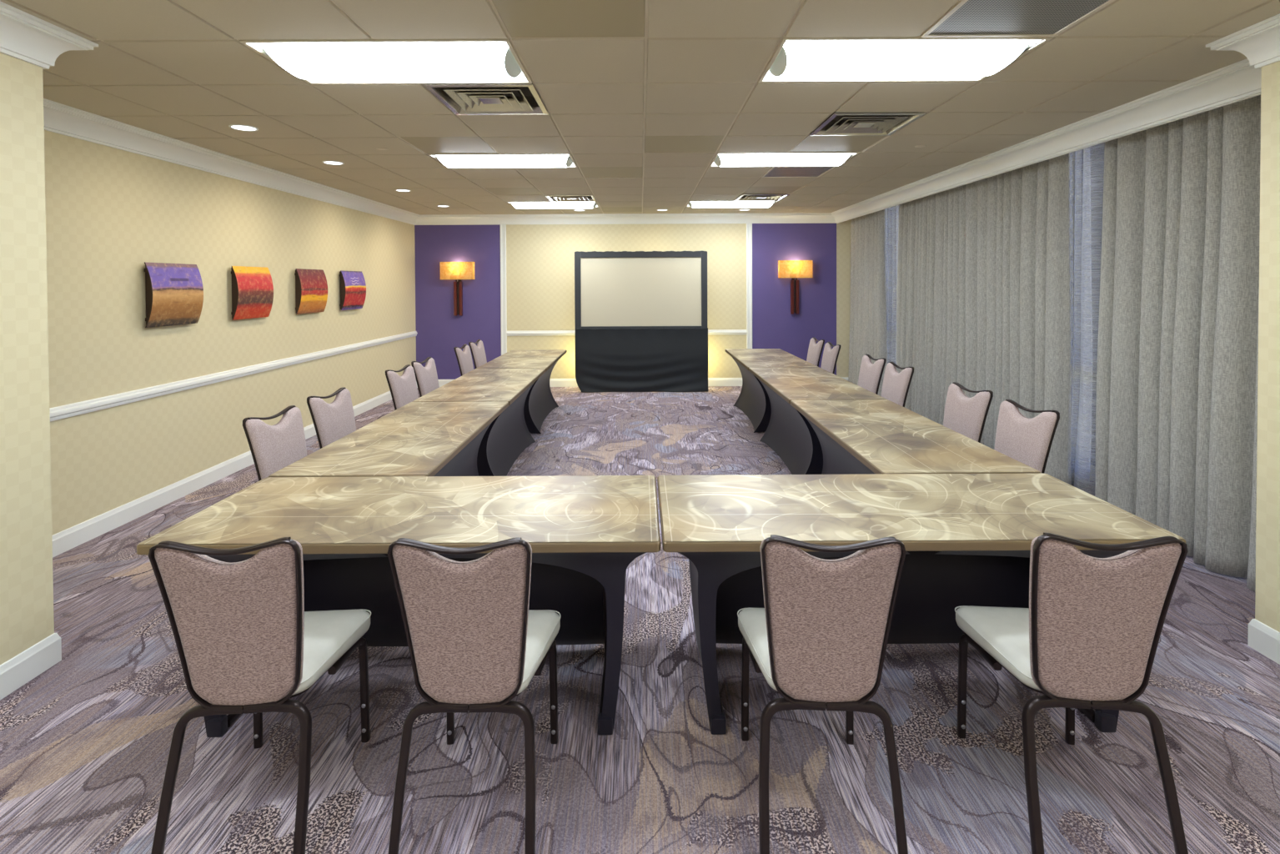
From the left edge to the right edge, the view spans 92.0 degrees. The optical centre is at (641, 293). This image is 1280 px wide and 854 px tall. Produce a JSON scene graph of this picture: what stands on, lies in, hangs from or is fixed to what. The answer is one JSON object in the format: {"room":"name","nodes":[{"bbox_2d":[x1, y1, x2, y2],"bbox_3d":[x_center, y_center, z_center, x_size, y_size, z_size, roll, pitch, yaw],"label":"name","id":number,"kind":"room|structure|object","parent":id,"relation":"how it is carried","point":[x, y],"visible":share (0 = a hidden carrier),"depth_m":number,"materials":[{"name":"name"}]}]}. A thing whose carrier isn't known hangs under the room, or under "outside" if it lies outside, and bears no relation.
{"room":"conference room","nodes":[
{"label":"conference room","id":0,"kind":"room"},
{"bbox_2d":[0,52,54,664],"bbox_3d":[-3.164,0.222,-0.357,1.170,2.900,6.086,0,1,0],"label":"wall pier","id":1,"kind":"object","parent":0,"point":[27,619],"visible":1,"depth_m":2.58,"materials":[{"name":"beige paint"}]},
{"bbox_2d":[0,632,61,699],"bbox_3d":[-3.074,1.606,-0.326,1.036,0.130,6.102,0,1,0],"label":"baseboard","id":2,"kind":"object","parent":1,"relation":"attached to","point":[34,660],"visible":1,"depth_m":2.58,"materials":[{"name":"white wood"}]},
{"bbox_2d":[44,130,416,535],"bbox_3d":[-3.680,0.116,6.347,0.150,2.900,7.324,0,1,0],"label":"wall","id":3,"kind":"structure","parent":0,"point":[110,212],"depth_m":4.87,"materials":[{"name":"beige paint"}]},
{"bbox_2d":[144,261,203,327],"bbox_3d":[-3.558,0.010,4.695,0.092,0.472,0.515,0,1,0],"label":"art panel","id":4,"kind":"object","parent":3,"relation":"attached to","point":[174,292],"visible":1,"depth_m":4.65,"materials":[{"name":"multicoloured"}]},
{"bbox_2d":[49,331,417,421],"bbox_3d":[-3.588,0.699,6.282,0.028,0.080,7.174,0,1,0],"label":"trim","id":5,"kind":"structure","parent":3,"relation":"attached to","point":[94,404],"depth_m":4.95,"materials":[{"name":"white wood"}]},
{"bbox_2d":[51,381,416,557],"bbox_3d":[-3.591,1.502,6.295,0.016,0.130,7.174,0,1,0],"label":"baseboard","id":6,"kind":"structure","parent":3,"relation":"attached to","point":[64,540],"depth_m":4.55,"materials":[{"name":"white"}]},
{"bbox_2d":[230,266,273,320],"bbox_3d":[-3.559,-0.005,5.640,0.092,0.472,0.515,0,1,0],"label":"art panel","id":7,"kind":"object","parent":3,"relation":"attached to","point":[252,287],"visible":1,"depth_m":5.59,"materials":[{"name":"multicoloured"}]},
{"bbox_2d":[294,268,327,314],"bbox_3d":[-3.560,-0.021,6.652,0.092,0.472,0.540,0,1,0],"label":"art panel","id":8,"kind":"object","parent":3,"relation":"attached to","point":[311,285],"visible":1,"depth_m":6.59,"materials":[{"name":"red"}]},
{"bbox_2d":[339,270,366,310],"bbox_3d":[-3.561,-0.036,7.607,0.092,0.472,0.550,0,1,0],"label":"art panel","id":9,"kind":"object","parent":3,"relation":"attached to","point":[352,283],"visible":1,"depth_m":7.53,"materials":[{"name":"multicoloured"}]},
{"bbox_2d":[0,0,1279,225],"bbox_3d":[-0.248,-1.067,3.213,6.720,0.150,13.260,0,1,0],"label":"trim","id":10,"kind":"structure","parent":3,"relation":"attached to","point":[25,37],"depth_m":4.36,"materials":[{"name":"white"}]},
{"bbox_2d":[414,219,851,379],"bbox_3d":[0.051,0.041,9.934,7.320,2.900,0.156,0,1,0],"label":"wall","id":11,"kind":"structure","parent":0,"point":[540,258],"depth_m":9.86,"materials":[{"name":"beige paint"}]},
{"bbox_2d":[439,261,474,315],"bbox_3d":[-2.914,-0.068,9.789,0.516,0.850,0.125,0,1,0],"label":"wall sconce","id":12,"kind":"object","parent":11,"relation":"attached to","point":[458,271],"visible":1,"depth_m":9.72,"materials":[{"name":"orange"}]},
{"bbox_2d":[500,224,506,355],"bbox_3d":[-2.201,0.141,9.848,0.094,2.463,0.026,0,1,0],"label":"trim","id":13,"kind":"structure","parent":11,"relation":"attached to","point":[503,227],"depth_m":9.84,"materials":[{"name":"white paint"}]},
{"bbox_2d":[506,329,746,336],"bbox_3d":[-0.238,0.634,9.857,3.828,0.080,0.028,0,1,0],"label":"trim","id":14,"kind":"structure","parent":11,"relation":"attached to","point":[714,332],"depth_m":9.85,"materials":[{"name":"white wood"}]},
{"bbox_2d":[416,376,848,387],"bbox_3d":[0.058,1.427,9.876,7.320,0.130,0.016,0,1,0],"label":"baseboard","id":15,"kind":"structure","parent":11,"relation":"attached to","point":[711,381],"depth_m":9.87,"materials":[{"name":"white"}]},
{"bbox_2d":[746,223,752,348],"bbox_3d":[1.720,0.123,9.852,0.092,2.463,0.026,0,1,0],"label":"trim","id":16,"kind":"structure","parent":11,"relation":"attached to","point":[749,226],"depth_m":9.84,"materials":[{"name":"white"}]},
{"bbox_2d":[778,260,812,314],"bbox_3d":[2.436,-0.093,9.794,0.516,0.850,0.125,0,1,0],"label":"wall sconce","id":17,"kind":"object","parent":11,"relation":"attached to","point":[794,269],"visible":1,"depth_m":9.73,"materials":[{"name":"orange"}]},
{"bbox_2d":[0,386,1279,853],"bbox_3d":[0.065,1.649,3.257,7.520,0.100,13.460,0,1,0],"label":"floor","id":18,"kind":"structure","parent":0,"point":[85,743],"depth_m":2.20,"materials":[{"name":"carpet"}]},
{"bbox_2d":[148,537,371,853],"bbox_3d":[-1.171,1.155,1.964,0.431,0.949,0.564,0,1,-4],"label":"banquet chair","id":19,"kind":"object","parent":18,"relation":"on","point":[246,640],"visible":1,"depth_m":1.77,"materials":[{"name":"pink fabric"}]},
{"bbox_2d":[155,539,304,698],"bbox_3d":[-1.159,0.955,1.785,0.395,0.525,0.129,0,1,-4],"label":"chair back","id":20,"kind":"object","parent":19,"relation":"on","point":[238,628],"depth_m":1.75,"materials":[{"name":"pink fabric"}]},
{"bbox_2d":[242,405,306,481],"bbox_3d":[-1.826,1.134,3.425,0.564,0.949,0.431,0,1,9],"label":"banquet chair","id":21,"kind":"object","parent":18,"relation":"on","point":[273,448],"visible":0.48,"depth_m":3.39,"materials":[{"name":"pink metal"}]},
{"bbox_2d":[306,386,356,448],"bbox_3d":[-1.827,1.124,4.054,0.564,0.949,0.431,0,1,8],"label":"banquet chair","id":22,"kind":"object","parent":18,"relation":"on","point":[333,421],"visible":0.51,"depth_m":4.01,"materials":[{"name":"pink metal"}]},
{"bbox_2d":[268,401,508,476],"bbox_3d":[-1.392,1.221,3.836,0.758,0.749,1.834,0,1,0],"label":"banquet table","id":23,"kind":"object","parent":18,"relation":"on","point":[415,439],"visible":0.38,"depth_m":3.58,"materials":[{"name":"beige metal"}]},
{"bbox_2d":[136,475,660,737],"bbox_3d":[-0.848,1.239,2.534,1.834,0.749,0.758,0,1,0],"label":"banquet table","id":24,"kind":"object","parent":18,"relation":"on","point":[584,533],"visible":0.7,"depth_m":2.47,"materials":[{"name":"laminate"}]},
{"bbox_2d":[385,364,418,410],"bbox_3d":[-1.828,1.105,5.244,0.564,0.949,0.431,0,1,8],"label":"banquet chair","id":25,"kind":"object","parent":18,"relation":"on","point":[404,390],"visible":0.42,"depth_m":5.19,"materials":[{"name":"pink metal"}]},
{"bbox_2d":[411,356,439,396],"bbox_3d":[-1.829,1.096,5.822,0.564,0.949,0.431,0,1,6],"label":"banquet chair","id":26,"kind":"object","parent":18,"relation":"on","point":[426,377],"visible":0.39,"depth_m":5.76,"materials":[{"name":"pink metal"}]},
{"bbox_2d":[453,344,473,376],"bbox_3d":[-1.830,1.075,7.099,0.564,0.949,0.431,0,1,3],"label":"banquet chair","id":27,"kind":"object","parent":18,"relation":"on","point":[464,360],"visible":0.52,"depth_m":7.01,"materials":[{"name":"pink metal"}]},
{"bbox_2d":[387,537,561,853],"bbox_3d":[-0.503,1.152,1.964,0.431,0.949,0.564,0,1,0],"label":"banquet chair","id":28,"kind":"object","parent":18,"relation":"on","point":[475,643],"visible":1,"depth_m":1.76,"materials":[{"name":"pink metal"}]},
{"bbox_2d":[393,541,532,690],"bbox_3d":[-0.504,0.952,1.785,0.395,0.525,0.129,0,1,0],"label":"chair back","id":29,"kind":"object","parent":28,"relation":"on","point":[465,623],"depth_m":1.75,"materials":[{"name":"pink fabric"}]},
{"bbox_2d":[468,339,486,368],"bbox_3d":[-1.831,1.065,7.700,0.564,0.949,0.431,0,1,4],"label":"banquet chair","id":30,"kind":"object","parent":18,"relation":"on","point":[478,352],"visible":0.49,"depth_m":7.61,"materials":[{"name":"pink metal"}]},
{"bbox_2d":[412,368,546,476],"bbox_3d":[-1.393,1.191,5.674,0.758,0.749,1.834,0,1,0],"label":"banquet table","id":31,"kind":"object","parent":18,"relation":"on","point":[508,435],"visible":0.59,"depth_m":5.47,"materials":[{"name":"beige stone"}]},
{"bbox_2d":[476,349,567,433],"bbox_3d":[-1.395,1.161,7.512,0.758,0.749,1.834,0,1,0],"label":"banquet table","id":32,"kind":"object","parent":18,"relation":"on","point":[539,402],"visible":0.58,"depth_m":7.33,"materials":[{"name":"beige laminate"}]},
{"bbox_2d":[574,250,708,392],"bbox_3d":[-0.001,0.427,9.499,2.017,2.140,0.417,0,1,0],"label":"projection screen","id":33,"kind":"object","parent":18,"relation":"on","point":[640,317],"visible":1,"depth_m":9.35,"materials":[{"name":"grey fabric"}]},
{"bbox_2d":[724,348,818,432],"bbox_3d":[1.518,1.148,7.514,0.758,0.749,1.834,0,1,0],"label":"banquet table","id":34,"kind":"object","parent":18,"relation":"on","point":[753,399],"visible":0.53,"depth_m":7.35,"materials":[{"name":"brown laminate"}]},
{"bbox_2d":[806,336,824,366],"bbox_3d":[1.987,1.046,7.784,0.564,0.949,0.431,0,1,-4],"label":"banquet chair","id":35,"kind":"object","parent":18,"relation":"on","point":[815,349],"visible":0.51,"depth_m":7.70,"materials":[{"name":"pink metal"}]},
{"bbox_2d":[748,366,886,474],"bbox_3d":[1.520,1.177,5.677,0.758,0.749,1.834,0,1,0],"label":"banquet table","id":36,"kind":"object","parent":18,"relation":"on","point":[788,433],"visible":0.57,"depth_m":5.47,"materials":[{"name":"brown metal"}]},
{"bbox_2d":[737,534,908,853],"bbox_3d":[0.546,1.147,1.965,0.431,0.949,0.564,0,1,3],"label":"banquet chair","id":37,"kind":"object","parent":18,"relation":"on","point":[819,639],"visible":1,"depth_m":1.76,"materials":[{"name":"fabric"}]},
{"bbox_2d":[760,540,901,686],"bbox_3d":[0.536,0.947,1.786,0.395,0.525,0.129,0,1,3],"label":"chair back","id":38,"kind":"object","parent":37,"relation":"on","point":[828,621],"depth_m":1.75,"materials":[{"name":"pink fabric"}]},
{"bbox_2d":[820,341,841,373],"bbox_3d":[1.987,1.056,7.163,0.564,0.949,0.431,0,1,-3],"label":"banquet chair","id":39,"kind":"object","parent":18,"relation":"on","point":[830,357],"visible":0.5,"depth_m":7.08,"materials":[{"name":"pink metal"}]},
{"bbox_2d":[858,353,886,394],"bbox_3d":[1.988,1.077,5.886,0.564,0.949,0.431,0,1,-6],"label":"banquet chair","id":40,"kind":"object","parent":18,"relation":"on","point":[870,375],"visible":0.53,"depth_m":5.82,"materials":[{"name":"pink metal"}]},
{"bbox_2d":[881,361,913,406],"bbox_3d":[1.989,1.086,5.296,0.564,0.949,0.431,0,1,-6],"label":"banquet chair","id":41,"kind":"object","parent":18,"relation":"on","point":[896,385],"visible":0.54,"depth_m":5.24,"materials":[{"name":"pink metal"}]},
{"bbox_2d":[790,399,1041,474],"bbox_3d":[1.521,1.207,3.839,0.758,0.749,1.834,0,1,0],"label":"banquet table","id":42,"kind":"object","parent":18,"relation":"on","point":[855,436],"visible":0.47,"depth_m":3.58,"materials":[{"name":"beige stone"}]},
{"bbox_2d":[657,473,1185,734],"bbox_3d":[0.993,1.230,2.536,1.834,0.749,0.758,0,1,0],"label":"banquet table","id":43,"kind":"object","parent":18,"relation":"on","point":[966,539],"visible":0.63,"depth_m":2.48,"materials":[{"name":"beige stone"}]},
{"bbox_2d":[943,381,993,442],"bbox_3d":[1.990,1.105,4.149,0.564,0.949,0.431,0,1,-9],"label":"banquet chair","id":44,"kind":"object","parent":18,"relation":"on","point":[963,414],"visible":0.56,"depth_m":4.11,"materials":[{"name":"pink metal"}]},
{"bbox_2d":[994,399,1059,473],"bbox_3d":[1.990,1.115,3.510,0.564,0.949,0.431,0,1,-10],"label":"banquet chair","id":45,"kind":"object","parent":18,"relation":"on","point":[1028,441],"visible":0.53,"depth_m":3.48,"materials":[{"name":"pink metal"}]},
{"bbox_2d":[954,532,1188,853],"bbox_3d":[1.324,1.143,1.966,0.431,0.949,0.564,0,1,5],"label":"banquet chair","id":46,"kind":"object","parent":18,"relation":"on","point":[1088,634],"visible":1,"depth_m":1.77,"materials":[{"name":"fabric"}]},
{"bbox_2d":[1029,535,1179,694],"bbox_3d":[1.308,0.943,1.787,0.395,0.525,0.129,0,1,5],"label":"chair back","id":47,"kind":"object","parent":46,"relation":"on","point":[1096,624],"depth_m":1.76,"materials":[{"name":"pink fabric"}]},
{"bbox_2d":[0,0,1279,214],"bbox_3d":[0.051,-1.244,3.210,7.520,0.200,13.460,0,1,0],"label":"ceiling","id":48,"kind":"structure","parent":0,"point":[643,96],"depth_m":3.52,"materials":[{"name":"tile"}]},
{"bbox_2d":[228,124,258,130],"bbox_3d":[-2.759,-1.145,4.285,0.176,0.007,0.176,0,1,0],"label":"recessed light","id":49,"kind":"object","parent":48,"relation":"in","point":[238,127],"visible":1,"depth_m":4.28,"materials":[{"name":"white"}]},
{"bbox_2d":[321,160,344,165],"bbox_3d":[-2.760,-1.165,5.530,0.176,0.007,0.176,0,1,0],"label":"recessed light","id":50,"kind":"object","parent":48,"relation":"in","point":[333,163],"visible":1,"depth_m":5.54,"materials":[{"name":"white"}]},
{"bbox_2d":[376,147,387,150],"bbox_3d":[-2.086,-1.159,4.963,0.084,0.010,0.084,0,1,0],"label":"sprinkler cover","id":51,"kind":"object","parent":48,"relation":"attached to","point":[379,148],"visible":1,"depth_m":4.95,"materials":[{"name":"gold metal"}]},
{"bbox_2d":[239,38,532,84],"bbox_3d":[-1.200,-1.149,3.066,1.208,0.123,0.598,0,1,0],"label":"ceiling light","id":52,"kind":"object","parent":48,"relation":"attached to","point":[372,61],"visible":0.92,"depth_m":2.96,"materials":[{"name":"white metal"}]},
{"bbox_2d":[395,189,411,191],"bbox_3d":[-2.772,-1.192,7.179,0.176,0.007,0.176,0,1,0],"label":"recessed light","id":53,"kind":"object","parent":48,"relation":"in","point":[399,190],"visible":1,"depth_m":7.18,"materials":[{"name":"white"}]},
{"bbox_2d":[422,82,548,115],"bbox_3d":[-0.896,-1.195,3.676,0.598,0.111,0.598,0,1,0],"label":"ceiling vent","id":54,"kind":"object","parent":48,"relation":"in","point":[468,98],"visible":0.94,"depth_m":3.71,"materials":[{"name":"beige metal"}]},
{"bbox_2d":[427,153,577,167],"bbox_3d":[-1.202,-1.188,5.506,1.208,0.123,0.598,0,1,0],"label":"ceiling light","id":55,"kind":"object","parent":48,"relation":"attached to","point":[449,160],"visible":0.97,"depth_m":5.37,"materials":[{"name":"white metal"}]},
{"bbox_2d":[506,200,599,208],"bbox_3d":[-1.205,-1.238,8.556,1.208,0.123,0.598,0,1,0],"label":"ceiling light","id":56,"kind":"object","parent":48,"relation":"attached to","point":[550,204],"visible":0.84,"depth_m":8.43,"materials":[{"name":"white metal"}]},
{"bbox_2d":[544,195,596,201],"bbox_3d":[-0.900,-1.264,7.945,0.598,0.111,0.598,0,1,0],"label":"ceiling vent","id":57,"kind":"object","parent":48,"relation":"in","point":[552,198],"visible":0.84,"depth_m":8.01,"materials":[{"name":"silver metal"}]},
{"bbox_2d":[685,196,778,207],"bbox_3d":[1.235,-1.249,8.558,1.208,0.123,0.598,0,1,0],"label":"ceiling light","id":58,"kind":"object","parent":48,"relation":"attached to","point":[734,203],"visible":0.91,"depth_m":8.43,"materials":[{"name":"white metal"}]},
{"bbox_2d":[734,193,789,200],"bbox_3d":[1.540,-1.276,7.947,0.598,0.111,0.598,0,1,0],"label":"ceiling vent","id":59,"kind":"object","parent":48,"relation":"in","point":[760,197],"visible":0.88,"depth_m":7.95,"materials":[{"name":"silver metal"}]},
{"bbox_2d":[708,151,859,166],"bbox_3d":[1.238,-1.200,5.508,1.208,0.123,0.598,0,1,0],"label":"ceiling light","id":60,"kind":"object","parent":48,"relation":"attached to","point":[790,158],"visible":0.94,"depth_m":5.37,"materials":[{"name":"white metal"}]},
{"bbox_2d":[761,165,836,177],"bbox_3d":[1.542,-1.202,6.119,0.596,0.012,0.596,0,1,0],"label":"ceiling vent","id":61,"kind":"object","parent":48,"relation":"in","point":[814,171],"visible":0.86,"depth_m":6.12,"materials":[{"name":"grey metal"}]},
{"bbox_2d":[848,209,887,396],"bbox_3d":[3.313,0.056,9.040,0.159,2.852,1.246,0,1,0],"label":"curtain","id":62,"kind":"object","parent":48,"relation":"hanging from","point":[868,328],"visible":0.78,"depth_m":8.96,"materials":[{"name":"grey fabric"}]},
{"bbox_2d":[808,111,927,135],"bbox_3d":[1.544,-1.217,4.288,0.598,0.111,0.598,0,1,0],"label":"ceiling vent","id":63,"kind":"object","parent":48,"relation":"in","point":[838,123],"visible":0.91,"depth_m":4.31,"materials":[{"name":"silver metal"}]},
{"bbox_2d":[885,205,898,367],"bbox_3d":[3.471,0.069,8.170,0.172,2.852,1.712,0,1,0],"label":"sheer curtain","id":64,"kind":"object","parent":48,"relation":"hanging from","point":[896,205],"visible":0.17,"depth_m":8.55,"materials":[{"name":"white fabric"}]},
{"bbox_2d":[757,36,1052,82],"bbox_3d":[1.240,-1.161,3.068,1.208,0.123,0.598,0,1,0],"label":"ceiling light","id":65,"kind":"object","parent":48,"relation":"attached to","point":[848,58],"visible":0.91,"depth_m":2.97,"materials":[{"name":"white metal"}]},
{"bbox_2d":[914,145,926,147],"bbox_3d":[2.242,-1.179,4.964,0.084,0.010,0.084,0,1,0],"label":"sprinkler cover","id":66,"kind":"object","parent":48,"relation":"attached to","point":[916,146],"visible":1,"depth_m":4.95,"materials":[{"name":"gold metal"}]},
{"bbox_2d":[896,152,1071,485],"bbox_3d":[3.291,0.100,6.350,0.177,2.852,3.102,0,1,0],"label":"curtain","id":67,"kind":"object","parent":48,"relation":"hanging from","point":[984,265],"visible":0.82,"depth_m":5.79,"materials":[{"name":"grey fabric"}]},
{"bbox_2d":[921,0,1115,37],"bbox_3d":[1.546,-1.143,2.459,0.596,0.012,0.596,0,1,0],"label":"ceiling vent","id":68,"kind":"object","parent":48,"relation":"in","point":[967,18],"visible":1,"depth_m":2.56,"materials":[{"name":"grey metal"}]},
{"bbox_2d":[1071,148,1092,487],"bbox_3d":[3.483,0.126,4.632,0.177,2.852,2.033,0,1,-2],"label":"sheer curtain","id":69,"kind":"object","parent":48,"relation":"hanging from","point":[1075,483],"visible":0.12,"depth_m":4.86,"materials":[{"name":"white fabric"}]},
{"bbox_2d":[1094,95,1260,592],"bbox_3d":[3.296,0.143,3.615,0.186,2.852,1.570,0,1,-1],"label":"curtain","id":70,"kind":"object","parent":48,"relation":"hanging from","point":[1177,368],"visible":0.79,"depth_m":3.69,"materials":[{"name":"grey fabric"}]},
{"bbox_2d":[1069,151,1095,481],"bbox_3d":[3.790,0.056,6.384,0.150,2.950,7.262,0,1,0],"label":"wall","id":71,"kind":"structure","parent":0,"point":[1083,469],"depth_m":5.34,"materials":[{"name":"grey paint"}]},
{"bbox_2d":[885,205,898,363],"bbox_3d":[3.772,0.011,8.555,0.060,2.730,1.900,0,1,0],"label":"window","id":72,"kind":"structure","parent":71,"relation":"in","point":[890,212],"depth_m":9.31,"materials":[{"name":"grey"}]},
{"bbox_2d":[836,92,1260,223],"bbox_3d":[3.119,-1.130,6.290,0.020,0.155,7.112,0,1,0],"label":"trim","id":73,"kind":"structure","parent":71,"relation":"attached to","point":[1257,94],"depth_m":4.20,"materials":[{"name":"white"}]},
{"bbox_2d":[1072,142,1104,466],"bbox_3d":[3.777,0.081,4.205,0.060,2.730,2.300,0,1,0],"label":"window","id":74,"kind":"structure","parent":71,"relation":"in","point":[1095,153],"depth_m":5.23,"materials":[{"name":"grey"}]},
{"bbox_2d":[1254,60,1279,632],"bbox_3d":[3.312,0.191,-0.320,1.118,2.900,6.148,0,1,0],"label":"wall pier","id":75,"kind":"object","parent":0,"point":[1267,529],"visible":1,"depth_m":2.71,"materials":[{"name":"beige paint"}]},
{"bbox_2d":[1247,618,1279,664],"bbox_3d":[3.236,1.576,-0.289,0.984,0.130,6.164,0,1,0],"label":"baseboard","id":76,"kind":"object","parent":75,"relation":"attached to","point":[1263,639],"visible":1,"depth_m":2.72,"materials":[{"name":"white"}]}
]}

